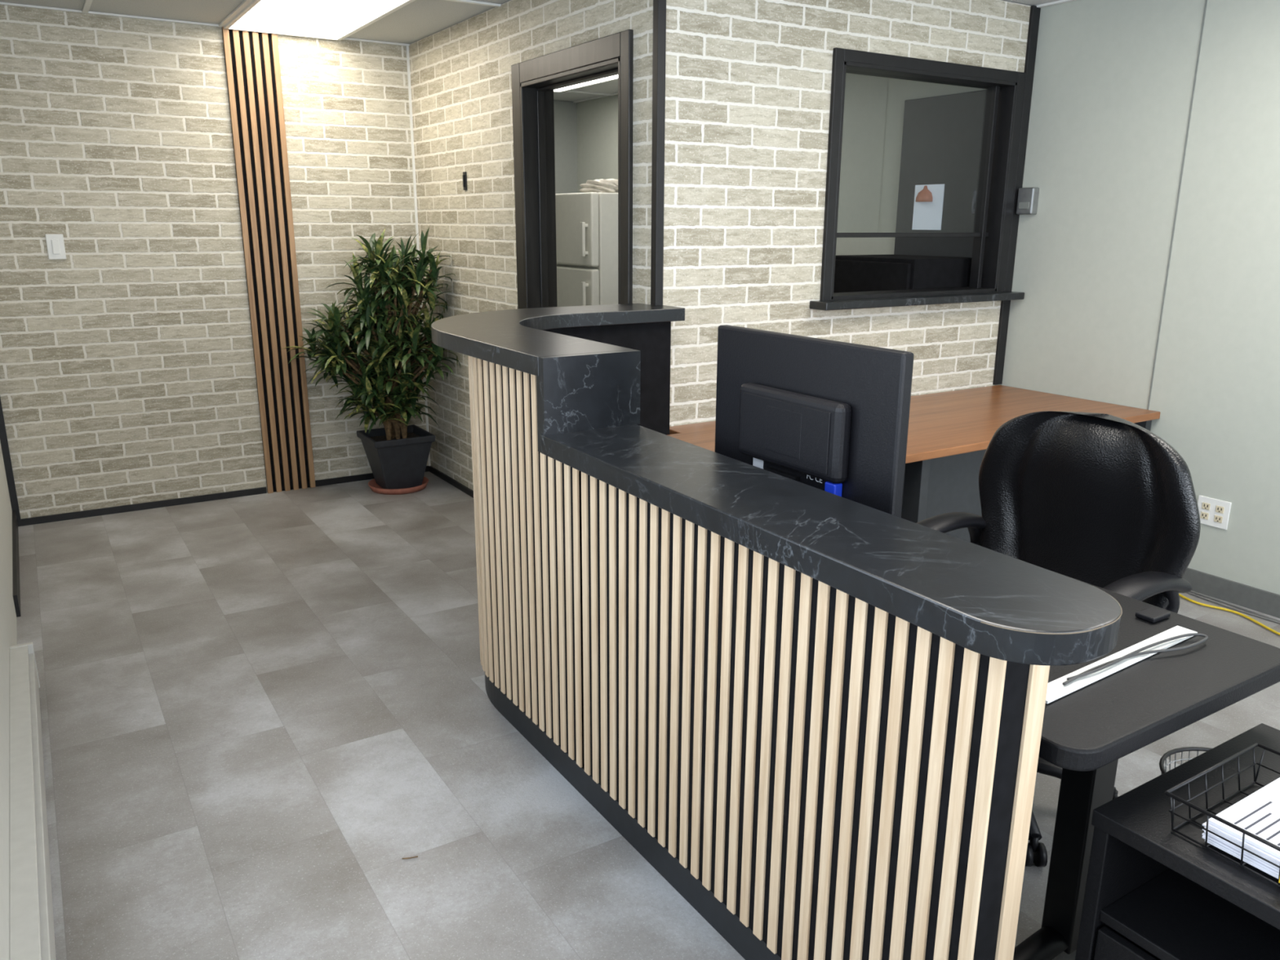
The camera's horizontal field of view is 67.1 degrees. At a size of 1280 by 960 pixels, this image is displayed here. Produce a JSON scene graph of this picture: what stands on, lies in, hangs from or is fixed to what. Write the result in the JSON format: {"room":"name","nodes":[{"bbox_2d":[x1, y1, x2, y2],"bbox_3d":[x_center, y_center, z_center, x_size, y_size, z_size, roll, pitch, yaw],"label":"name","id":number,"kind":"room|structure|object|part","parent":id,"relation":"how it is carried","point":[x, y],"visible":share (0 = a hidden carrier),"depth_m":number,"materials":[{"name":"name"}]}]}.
{"room":"lobby","nodes":[
{"label":"lobby","id":0,"kind":"room"},
{"bbox_2d":[0,442,17,959],"bbox_3d":[-1.117,-0.076,1.338,0.120,2.446,8.050,-9,18,-31],"label":"wall","id":1,"kind":"structure","parent":0,"point":[8,629],"depth_m":2.69,"materials":[{"name":"grey paint"}]},
{"bbox_2d":[0,396,21,520],"bbox_3d":[-3.129,-0.963,4.548,0.030,2.411,0.030,-9,18,-31],"label":"trim","id":2,"kind":"structure","parent":1,"relation":"attached to","point":[3,437],"depth_m":4.77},
{"bbox_2d":[12,510,20,617],"bbox_3d":[-2.784,0.342,4.304,0.014,0.090,1.348,-9,18,-31],"label":"baseboard","id":3,"kind":"structure","parent":1,"relation":"attached to","point":[15,562],"depth_m":4.11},
{"bbox_2d":[9,642,56,959],"bbox_3d":[-0.803,1.103,1.305,0.064,0.157,4.500,-9,18,-31],"label":"baseboard heater","id":4,"kind":"object","parent":1,"relation":"attached to","point":[32,933],"visible":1,"depth_m":2.22,"materials":[{"name":"metal"}]},
{"bbox_2d":[0,4,427,518],"bbox_3d":[-2.256,-1.106,5.171,2.429,2.446,0.120,-9,18,-31],"label":"wall","id":5,"kind":"structure","parent":0,"point":[127,370],"depth_m":4.96,"materials":[{"name":"brick"}]},
{"bbox_2d":[44,234,66,259],"bbox_3d":[-2.844,-1.135,4.698,0.075,0.120,0.013,-9,18,-31],"label":"light switch","id":6,"kind":"object","parent":5,"relation":"attached to","point":[55,242],"visible":1,"depth_m":4.69,"materials":[{"name":"white plastic"}]},
{"bbox_2d":[17,465,429,526],"bbox_3d":[-2.232,0.074,5.425,2.177,0.035,0.012,-9,18,-31],"label":"baseboard","id":7,"kind":"structure","parent":5,"relation":"attached to","point":[129,508],"depth_m":5.22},
{"bbox_2d":[222,29,310,492],"bbox_3d":[-2.004,-1.125,5.251,0.264,2.444,0.009,-9,18,-31],"label":"wood slat panel","id":8,"kind":"object","parent":5,"relation":"attached to","point":[230,31],"visible":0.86,"depth_m":5.22,"materials":[{"name":"beige wood"}]},
{"bbox_2d":[222,26,315,493],"bbox_3d":[-1.998,-1.123,5.242,0.264,2.444,0.015,-9,18,-31],"label":"slats","id":9,"kind":"object","parent":5,"relation":"attached to","point":[225,32],"visible":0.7,"depth_m":5.21,"materials":[{"name":"brown wood"}]},
{"bbox_2d":[0,0,1059,102],"bbox_3d":[0.253,-1.796,2.864,4.474,0.096,9.840,-9,18,-31],"label":"ceiling","id":10,"kind":"structure","parent":0,"point":[419,20],"depth_m":4.57,"materials":[{"name":"tile"}]},
{"bbox_2d":[223,0,413,40],"bbox_3d":[-1.532,-2.187,4.519,0.580,0.018,1.200,-9,18,-31],"label":"frame","id":11,"kind":"object","parent":10,"relation":"attached to","point":[254,2],"visible":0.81,"depth_m":4.68,"materials":[{"name":"white metal"}]},
{"bbox_2d":[230,0,406,39],"bbox_3d":[-1.532,-2.186,4.519,0.540,0.008,1.160,-9,18,-31],"label":"diffuser","id":12,"kind":"object","parent":11,"relation":"attached to","point":[329,19],"visible":0.89,"depth_m":4.55,"materials":[{"name":"beige plastic"}]},
{"bbox_2d":[0,0,1076,102],"bbox_3d":[0.253,-1.744,2.878,4.234,0.010,9.600,-9,18,-31],"label":"grid","id":13,"kind":"object","parent":10,"relation":"attached to","point":[87,3],"visible":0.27,"depth_m":4.58,"materials":[{"name":"white metal"}]},
{"bbox_2d":[553,77,617,92],"bbox_3d":[-0.516,-2.719,6.533,0.580,0.018,1.200,-9,18,-31],"label":"frame","id":14,"kind":"object","parent":10,"relation":"attached to","point":[617,77],"visible":0.16,"depth_m":6.81,"materials":[{"name":"white plastic"}]},
{"bbox_2d":[553,75,617,91],"bbox_3d":[-0.516,-2.718,6.533,0.540,0.008,1.160,-9,18,-31],"label":"diffuser","id":15,"kind":"object","parent":14,"relation":"attached to","point":[615,76],"visible":0.21,"depth_m":6.74,"materials":[{"name":"white plastic"}]},
{"bbox_2d":[408,0,653,490],"bbox_3d":[-1.043,-1.164,5.412,0.126,2.446,4.335,-9,18,-31],"label":"wall","id":16,"kind":"structure","parent":0,"point":[460,73],"depth_m":4.76,"materials":[{"name":"beige brick"}]},
{"bbox_2d":[405,45,431,466],"bbox_3d":[-1.300,-1.254,5.675,0.012,2.411,0.012,-9,18,-31],"label":"trim","id":17,"kind":"structure","parent":16,"relation":"attached to","point":[406,46],"depth_m":5.54,"materials":[{"name":"white plastic"}]},
{"bbox_2d":[428,466,473,497],"bbox_3d":[-0.664,0.194,5.008,0.012,0.035,2.420,-9,18,-31],"label":"baseboard","id":18,"kind":"structure","parent":16,"relation":"attached to","point":[448,479],"depth_m":5.67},
{"bbox_2d":[462,171,466,190],"bbox_3d":[-0.900,-1.533,4.947,0.014,0.090,0.035,-9,18,-31],"label":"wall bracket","id":19,"kind":"object","parent":16,"relation":"attached to","point":[464,174],"depth_m":4.94,"materials":[{"name":"black metal"}]},
{"bbox_2d":[511,29,633,308],"bbox_3d":[-0.246,-0.701,4.221,0.160,2.175,1.005,-9,18,-31],"label":"door frame","id":20,"kind":"structure","parent":16,"relation":"in","point":[534,81],"depth_m":4.30,"materials":[{"name":"black wood"}]},
{"bbox_2d":[650,0,666,305],"bbox_3d":[0.065,-1.036,3.529,0.034,1.711,0.035,-9,18,-31],"label":"trim","id":21,"kind":"structure","parent":16,"relation":"attached to","point":[659,6],"depth_m":3.47,"materials":[{"name":"black metal"}]},
{"bbox_2d":[553,100,577,194],"bbox_3d":[-1.369,-1.792,7.757,2.165,2.446,0.120,-9,18,-31],"label":"wall","id":22,"kind":"structure","parent":0,"point":[565,112],"depth_m":7.93,"materials":[{"name":"grey paint"}]},
{"bbox_2d":[16,471,1279,959],"bbox_3d":[0.240,0.665,3.521,4.474,0.100,9.840,-9,18,-31],"label":"floor","id":23,"kind":"structure","parent":0,"point":[255,708],"depth_m":2.79,"materials":[{"name":"tile"}]},
{"bbox_2d":[282,227,460,494],"bbox_3d":[-1.470,-0.634,5.305,0.832,1.472,0.692,-9,18,-31],"label":"plant","id":24,"kind":"object","parent":23,"relation":"on","point":[389,383],"visible":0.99,"depth_m":5.27,"materials":[{"name":"green plant"}]},
{"bbox_3d":[-1.404,-0.120,5.578,0.351,0.311,0.351,-9,18,-31],"label":"pot","id":25,"kind":"part","parent":24,"relation":"part of","materials":[{"name":"black plastic"}]},
{"bbox_2d":[555,192,617,306],"bbox_3d":[-0.201,-1.016,6.379,0.760,1.670,0.740,-9,18,-31],"label":"refrigerator","id":26,"kind":"object","parent":23,"relation":"on","point":[587,223],"visible":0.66,"depth_m":5.87,"materials":[{"name":"metal"}]},
{"bbox_2d":[579,178,617,192],"bbox_3d":[-0.210,-1.812,5.948,0.292,0.088,0.263,3,15,11],"label":"plastic bag","id":27,"kind":"object","parent":26,"relation":"on","point":[608,185],"visible":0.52,"depth_m":5.85,"materials":[{"name":"white plastic"}]},
{"bbox_2d":[431,302,1122,959],"bbox_3d":[-0.058,0.261,2.512,0.901,1.200,2.720,-3,15,-11],"label":"reception desk","id":28,"kind":"object","parent":23,"relation":"on","point":[816,714],"depth_m":1.87,"materials":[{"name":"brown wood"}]},
{"bbox_2d":[431,302,684,376],"bbox_3d":[-0.281,-0.466,2.991,0.723,0.046,1.558,2,15,8],"label":"countertop","id":29,"kind":"structure","parent":28,"relation":"on","point":[513,339],"depth_m":2.79,"materials":[{"name":"black stone"}]},
{"bbox_2d":[540,424,1120,666],"bbox_3d":[0.229,0.050,1.769,0.278,0.046,1.358,-9,18,-31],"label":"countertop","id":30,"kind":"structure","parent":28,"relation":"on","point":[943,584],"depth_m":1.48,"materials":[{"name":"black stone"}]},
{"bbox_2d":[833,254,972,293],"bbox_3d":[1.314,-0.476,5.029,0.485,1.340,0.580,-9,18,-31],"label":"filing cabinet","id":31,"kind":"object","parent":23,"relation":"on","point":[853,273],"visible":0.13,"depth_m":4.67,"materials":[{"name":"black metal"}]},
{"bbox_2d":[667,385,1160,542],"bbox_3d":[1.010,0.128,3.940,2.345,0.731,0.820,-9,18,-31],"label":"wooden desk","id":32,"kind":"object","parent":23,"relation":"on","point":[950,433],"visible":0.27,"depth_m":3.71,"materials":[{"name":"brown wood"}]},
{"bbox_2d":[916,411,1200,866],"bbox_3d":[0.959,0.360,2.487,0.620,1.029,0.656,-9,18,-31],"label":"office chair","id":33,"kind":"object","parent":23,"relation":"on","point":[1100,500],"visible":0.56,"depth_m":2.47,"materials":[{"name":"black leather"}]},
{"bbox_3d":[0.862,0.251,2.722,0.328,0.304,0.122,-9,18,-31],"label":"armrest","id":34,"kind":"part","parent":33,"relation":"part of","materials":[{"name":"black plastic"}]},
{"bbox_3d":[1.152,0.108,2.527,0.171,0.560,0.624,-9,18,-31],"label":"backrest","id":35,"kind":"part","parent":33,"relation":"part of","materials":[{"name":"black leather"}]},
{"bbox_3d":[1.147,0.369,2.286,0.328,0.304,0.122,-9,18,-31],"label":"armrest","id":36,"kind":"part","parent":33,"relation":"part of","materials":[{"name":"black plastic"}]},
{"bbox_2d":[1013,568,1279,959],"bbox_3d":[0.602,0.569,2.246,0.716,0.746,1.325,-9,18,-31],"label":"desk","id":37,"kind":"object","parent":23,"relation":"on","point":[1086,731],"depth_m":1.71,"materials":[{"name":"laminate"}]},
{"bbox_2d":[715,324,914,517],"bbox_3d":[0.367,-0.041,2.069,0.230,0.533,0.565,-9,18,-31],"label":"computer monitor","id":38,"kind":"object","parent":37,"relation":"on","point":[831,416],"visible":0.87,"depth_m":1.93,"materials":[{"name":"black plastic"}]},
{"bbox_3d":[0.298,-0.100,1.998,0.005,0.125,0.270,-9,18,-31],"label":"housing plate","id":39,"kind":"part","parent":38,"relation":"part of","materials":[{"name":"black plastic"}]},
{"bbox_3d":[0.585,0.579,2.241,0.550,0.672,0.890,-9,18,-31],"label":"frame","id":40,"kind":"part","parent":37,"relation":"part of","materials":[{"name":"black metal"}]},
{"bbox_3d":[0.857,0.325,1.730,0.490,0.004,0.038,-10,18,-34],"label":"white ruler strip","id":41,"kind":"part","parent":37,"relation":"part of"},
{"bbox_2d":[1062,632,1208,685],"bbox_3d":[0.888,0.316,1.733,0.408,0.007,0.039,-7,17,-26],"label":"cord","id":42,"kind":"object","parent":37,"relation":"on","point":[1137,652],"visible":1,"depth_m":1.75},
{"bbox_2d":[1135,606,1170,622],"bbox_3d":[1.026,0.270,1.931,0.060,0.010,0.040,-9,18,-31],"label":"controller","id":43,"kind":"object","parent":37,"relation":"on","point":[1152,614],"visible":1,"depth_m":1.92,"materials":[{"name":"black plastic"}]},
{"bbox_2d":[1075,723,1279,959],"bbox_3d":[1.128,0.856,1.467,0.525,0.600,0.695,-9,18,-31],"label":"stand","id":44,"kind":"object","parent":23,"relation":"on","point":[1153,892],"visible":0.89,"depth_m":1.55,"materials":[{"name":"laminate"}]},
{"bbox_2d":[1164,742,1279,887],"bbox_3d":[1.016,0.529,1.392,0.275,0.066,0.385,-9,18,-31],"label":"paper tray","id":45,"kind":"object","parent":44,"relation":"on","point":[1248,830],"visible":1,"depth_m":1.44,"materials":[{"name":"black metal wire"}]},
{"bbox_2d":[1159,746,1212,774],"bbox_3d":[1.332,0.815,2.230,0.272,0.289,0.272,-9,18,-31],"label":"wastebasket","id":46,"kind":"object","parent":23,"relation":"on","point":[1163,769],"visible":0.09,"depth_m":2.31,"materials":[{"name":"grey metal"}]},
{"bbox_2d":[1178,593,1279,635],"bbox_3d":[2.417,0.570,3.697,0.133,0.010,1.205,-8,17,-27],"label":"extension cord","id":47,"kind":"object","parent":23,"relation":"on","point":[1180,594],"visible":0.63,"depth_m":3.86,"materials":[{"name":"yellow rubber"}]},
{"bbox_2d":[1186,590,1279,623],"bbox_3d":[2.536,0.570,3.709,0.108,0.008,1.301,-7,17,-26],"label":"cable","id":48,"kind":"object","parent":23,"relation":"on","point":[1257,615],"visible":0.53,"depth_m":3.90,"materials":[{"name":"plastic"}]},
{"bbox_2d":[662,0,1031,426],"bbox_3d":[0.893,-0.826,4.187,2.044,2.446,0.121,-9,18,-31],"label":"wall","id":49,"kind":"structure","parent":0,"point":[748,82],"depth_m":3.78,"materials":[{"name":"beige brick"}]},
{"bbox_2d":[809,291,1024,311],"bbox_3d":[1.263,-0.804,4.312,1.265,0.033,0.120,-9,18,-31],"label":"window sill ledge","id":50,"kind":"object","parent":49,"relation":"attached to","point":[838,304],"visible":0.94,"depth_m":4.21,"materials":[{"name":"black stone"}]},
{"bbox_2d":[819,47,1026,300],"bbox_3d":[1.218,-1.310,4.264,1.165,0.985,0.148,-9,18,-31],"label":"frame","id":51,"kind":"object","parent":49,"relation":"attached to","point":[1005,88],"visible":0.72,"depth_m":4.36,"materials":[{"name":"black metal"}]},
{"bbox_2d":[577,0,1279,595],"bbox_3d":[2.088,-0.855,4.317,0.120,2.446,9.840,-9,18,-31],"label":"wall","id":52,"kind":"structure","parent":0,"point":[1113,84],"depth_m":4.05,"materials":[{"name":"white paint"}]},
{"bbox_2d":[893,89,986,257],"bbox_3d":[1.544,-0.886,5.055,0.030,2.120,0.600,-9,18,-31],"label":"door","id":53,"kind":"structure","parent":52,"relation":"attached to","point":[942,136],"depth_m":4.87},
{"bbox_2d":[911,183,944,230],"bbox_3d":[1.487,-1.407,4.981,0.004,0.225,0.190,-9,18,-31],"label":"paper","id":54,"kind":"object","parent":53,"relation":"attached to","point":[927,215],"visible":1,"depth_m":4.97,"materials":[{"name":"white paper"}]},
{"bbox_2d":[915,185,932,201],"bbox_3d":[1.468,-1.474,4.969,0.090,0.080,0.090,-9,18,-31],"label":"picture","id":55,"kind":"object","parent":54,"relation":"attached to","point":[925,195],"depth_m":4.94},
{"bbox_2d":[992,5,1040,385],"bbox_3d":[1.772,-1.299,4.551,0.054,1.711,0.015,-9,18,-31],"label":"trim","id":56,"kind":"structure","parent":52,"relation":"attached to","point":[1034,17],"depth_m":4.52,"materials":[{"name":"black metal"}]},
{"bbox_2d":[1016,187,1039,214],"bbox_3d":[1.807,-1.300,4.500,0.049,0.120,0.085,-9,18,-31],"label":"thermostat","id":57,"kind":"object","parent":52,"relation":"attached to","point":[1028,197],"visible":1,"depth_m":4.48,"materials":[{"name":"grey metal"}]},
{"bbox_3d":[1.788,-1.278,4.493,0.004,0.030,0.055,-9,18,-31],"label":"dial plate","id":58,"kind":"part","parent":57,"relation":"part of","materials":[{"name":"grey plastic"}]},
{"bbox_2d":[1146,0,1207,409],"bbox_3d":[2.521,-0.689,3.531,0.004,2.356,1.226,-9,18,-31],"label":"trim","id":59,"kind":"structure","parent":52,"relation":"attached to","point":[1206,1],"depth_m":3.94,"materials":[{"name":"grey metal"}]},
{"bbox_2d":[1197,495,1231,529],"bbox_3d":[2.367,0.134,3.989,0.011,0.117,0.130,-9,18,-31],"label":"wall outlet","id":60,"kind":"object","parent":52,"relation":"attached to","point":[1215,513],"visible":0.98,"depth_m":3.98,"materials":[{"name":"white plastic"}]},
{"bbox_2d":[1182,567,1279,618],"bbox_3d":[3.402,0.862,2.480,0.012,0.090,4.440,-9,18,-31],"label":"baseboard","id":61,"kind":"structure","parent":52,"relation":"attached to","point":[1248,597],"depth_m":3.95,"materials":[{"name":"grey plastic"}]}
]}

